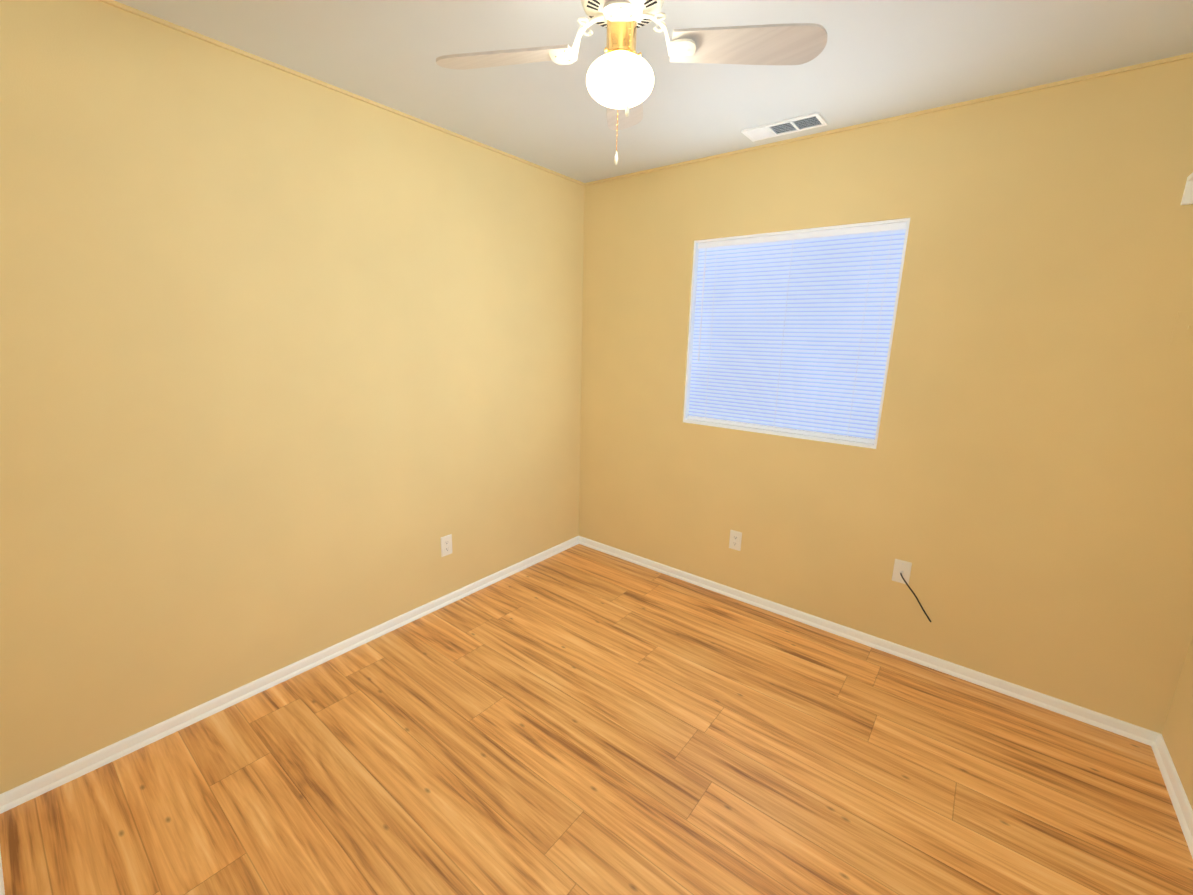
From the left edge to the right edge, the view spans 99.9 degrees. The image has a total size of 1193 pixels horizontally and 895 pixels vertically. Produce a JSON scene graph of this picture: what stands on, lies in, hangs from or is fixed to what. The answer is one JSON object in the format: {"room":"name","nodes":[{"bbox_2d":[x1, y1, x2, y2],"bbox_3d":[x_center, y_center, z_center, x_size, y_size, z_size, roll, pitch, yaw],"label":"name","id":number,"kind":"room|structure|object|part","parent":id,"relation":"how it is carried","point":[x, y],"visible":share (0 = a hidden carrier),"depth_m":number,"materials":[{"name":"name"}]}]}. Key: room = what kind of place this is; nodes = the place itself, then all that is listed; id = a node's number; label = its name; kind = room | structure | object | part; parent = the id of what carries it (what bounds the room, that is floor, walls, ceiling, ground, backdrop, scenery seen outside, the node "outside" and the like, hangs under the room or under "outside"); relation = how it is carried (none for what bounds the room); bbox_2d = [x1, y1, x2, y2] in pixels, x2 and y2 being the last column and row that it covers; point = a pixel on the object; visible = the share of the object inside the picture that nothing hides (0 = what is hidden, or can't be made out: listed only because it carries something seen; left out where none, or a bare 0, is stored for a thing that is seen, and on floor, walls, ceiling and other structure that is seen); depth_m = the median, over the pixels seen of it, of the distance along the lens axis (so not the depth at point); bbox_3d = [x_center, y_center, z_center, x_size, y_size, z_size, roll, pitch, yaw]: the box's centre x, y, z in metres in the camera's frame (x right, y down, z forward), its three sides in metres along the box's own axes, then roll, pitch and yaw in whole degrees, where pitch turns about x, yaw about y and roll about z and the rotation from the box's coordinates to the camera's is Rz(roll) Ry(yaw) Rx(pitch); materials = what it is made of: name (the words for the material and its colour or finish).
{"room":"empty bedroom","nodes":[
{"label":"empty bedroom","id":0,"kind":"room"},
{"bbox_2d":[0,0,584,793],"bbox_3d":[-1.039,-0.279,2.416,0.140,2.440,3.108,11,16,37],"label":"wall","id":1,"kind":"structure","parent":0,"point":[290,368],"depth_m":1.89,"materials":[{"name":"beige paint"}]},
{"bbox_2d":[0,536,578,813],"bbox_3d":[-1.004,0.899,2.627,0.022,0.052,2.828,11,16,37],"label":"baseboard","id":2,"kind":"structure","parent":1,"relation":"attached to","point":[36,787],"depth_m":2.04,"materials":[{"name":"white wood"}]},
{"bbox_2d":[441,534,451,556],"bbox_3d":[-0.829,0.543,2.776,0.007,0.114,0.070,11,16,37],"label":"outlet","id":3,"kind":"object","parent":1,"relation":"attached to","point":[446,545],"visible":1,"depth_m":2.77,"materials":[{"name":"beige plastic"}]},
{"bbox_2d":[0,544,1192,894],"bbox_3d":[-0.262,1.298,1.265,3.230,0.100,4.398,11,16,37],"label":"floor","id":4,"kind":"structure","parent":0,"point":[580,720],"depth_m":1.74,"materials":[{"name":"wood"}]},
{"bbox_2d":[114,0,1192,182],"bbox_3d":[-0.202,-1.181,0.713,3.230,0.100,4.398,11,16,37],"label":"ceiling","id":5,"kind":"structure","parent":0,"point":[874,60],"depth_m":1.73,"materials":[{"name":"paint"}]},
{"bbox_2d":[436,0,826,164],"bbox_3d":[0.079,-0.990,1.259,0.726,0.495,0.786,-8,16,-37],"label":"fan","id":6,"kind":"object","parent":5,"relation":"hanging from","point":[620,80],"visible":1,"depth_m":1.22,"materials":[{"name":"beige wood"}]},
{"bbox_3d":[0.059,-0.922,1.258,0.170,0.110,0.170,11,16,37],"label":"light globe","id":7,"kind":"part","parent":6,"relation":"part of"},
{"bbox_3d":[0.067,-0.898,1.266,0.079,0.315,0.061,11,16,37],"label":"pull chain","id":8,"kind":"part","parent":6,"relation":"part of","materials":[{"name":"gold metal"}]},
{"bbox_2d":[98,0,1192,185],"bbox_3d":[0.198,-1.226,1.219,2.950,0.012,2.828,11,16,37],"label":"crown molding","id":9,"kind":"structure","parent":5,"relation":"attached to","point":[124,7],"depth_m":1.99,"materials":[{"name":"beige paint"}]},
{"bbox_2d":[741,112,826,141],"bbox_3d":[0.845,-1.444,2.268,0.340,0.012,0.140,11,16,37],"label":"ceiling vent","id":10,"kind":"object","parent":5,"relation":"in","point":[793,125],"visible":0.94,"depth_m":2.26,"materials":[{"name":"white metal"}]},
{"bbox_2d":[579,58,1192,733],"bbox_3d":[1.093,-0.273,2.622,2.950,2.440,0.140,11,16,37],"label":"wall","id":11,"kind":"structure","parent":0,"point":[1015,488],"depth_m":2.13,"materials":[{"name":"beige paint"}]},
{"bbox_2d":[729,530,741,550],"bbox_3d":[0.809,0.542,2.922,0.070,0.114,0.007,11,16,37],"label":"outlet","id":12,"kind":"object","parent":11,"relation":"attached to","point":[735,540],"visible":1,"depth_m":2.92,"materials":[{"name":"beige plastic"}]},
{"bbox_2d":[683,218,909,448],"bbox_3d":[0.964,-0.580,2.629,1.045,1.030,0.063,11,16,37],"label":"window frame","id":13,"kind":"structure","parent":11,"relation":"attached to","point":[690,352],"depth_m":2.63,"materials":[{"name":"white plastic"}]},
{"bbox_2d":[696,230,905,438],"bbox_3d":[0.999,-0.589,2.672,1.045,1.030,0.050,11,16,37],"label":"window","id":14,"kind":"structure","parent":11,"relation":"in","point":[883,379],"depth_m":2.42,"materials":[{"name":"white plastic"}]},
{"bbox_2d":[687,222,906,443],"bbox_3d":[0.958,-0.582,2.621,1.013,0.997,0.042,11,16,37],"label":"window blinds","id":15,"kind":"object","parent":14,"relation":"attached to","point":[793,331],"visible":0.9,"depth_m":2.57,"materials":[{"name":"white plastic"}]},
{"bbox_2d":[579,536,1161,745],"bbox_3d":[1.015,0.905,2.819,2.950,0.052,0.022,11,16,37],"label":"baseboard","id":16,"kind":"structure","parent":11,"relation":"attached to","point":[1108,723],"depth_m":2.42,"materials":[{"name":"white wood"}]},
{"bbox_2d":[892,559,911,583],"bbox_3d":[1.459,0.597,2.399,0.070,0.114,0.016,11,16,37],"label":"outlet plate","id":17,"kind":"object","parent":11,"relation":"attached to","point":[904,567],"visible":0.9,"depth_m":2.40,"materials":[{"name":"beige plastic"}]},
{"bbox_2d":[900,571,930,621],"bbox_3d":[1.504,0.709,2.367,0.155,0.213,0.042,11,16,37],"label":"cord","id":18,"kind":"object","parent":17,"relation":"attached to","point":[901,572],"visible":0.98,"depth_m":2.37,"materials":[{"name":"black plastic"}]},
{"bbox_2d":[1180,172,1192,204],"bbox_3d":[2.007,-0.817,1.482,0.309,0.089,0.300,11,16,37],"label":"corner shelf","id":19,"kind":"object","parent":11,"relation":"attached to","point":[1187,197],"visible":1,"depth_m":1.67,"materials":[{"name":"white"}]},
{"bbox_2d":[1162,636,1192,809],"bbox_3d":[0.977,0.295,0.056,0.140,2.440,4.398,11,16,37],"label":"wall","id":20,"kind":"structure","parent":0,"point":[1177,733],"depth_m":1.79,"materials":[{"name":"beige paint"}]},
{"bbox_2d":[1151,734,1192,858],"bbox_3d":[1.287,1.348,0.859,0.022,0.052,2.828,11,16,37],"label":"baseboard","id":21,"kind":"structure","parent":20,"relation":"attached to","point":[1178,795],"depth_m":1.72,"materials":[{"name":"white wood"}]},
{"bbox_3d":[-0.754,0.190,0.345,2.950,2.440,0.140,11,16,37],"label":"wall","id":22,"kind":"structure","parent":0,"visible":0},
{"bbox_2d":[0,850,4,894],"bbox_3d":[-1.205,1.249,1.032,1.740,0.052,0.022,11,16,37],"label":"baseboard","id":23,"kind":"structure","parent":22,"relation":"attached to","point":[2,890],"depth_m":1.37,"materials":[{"name":"white wood"}]}
]}

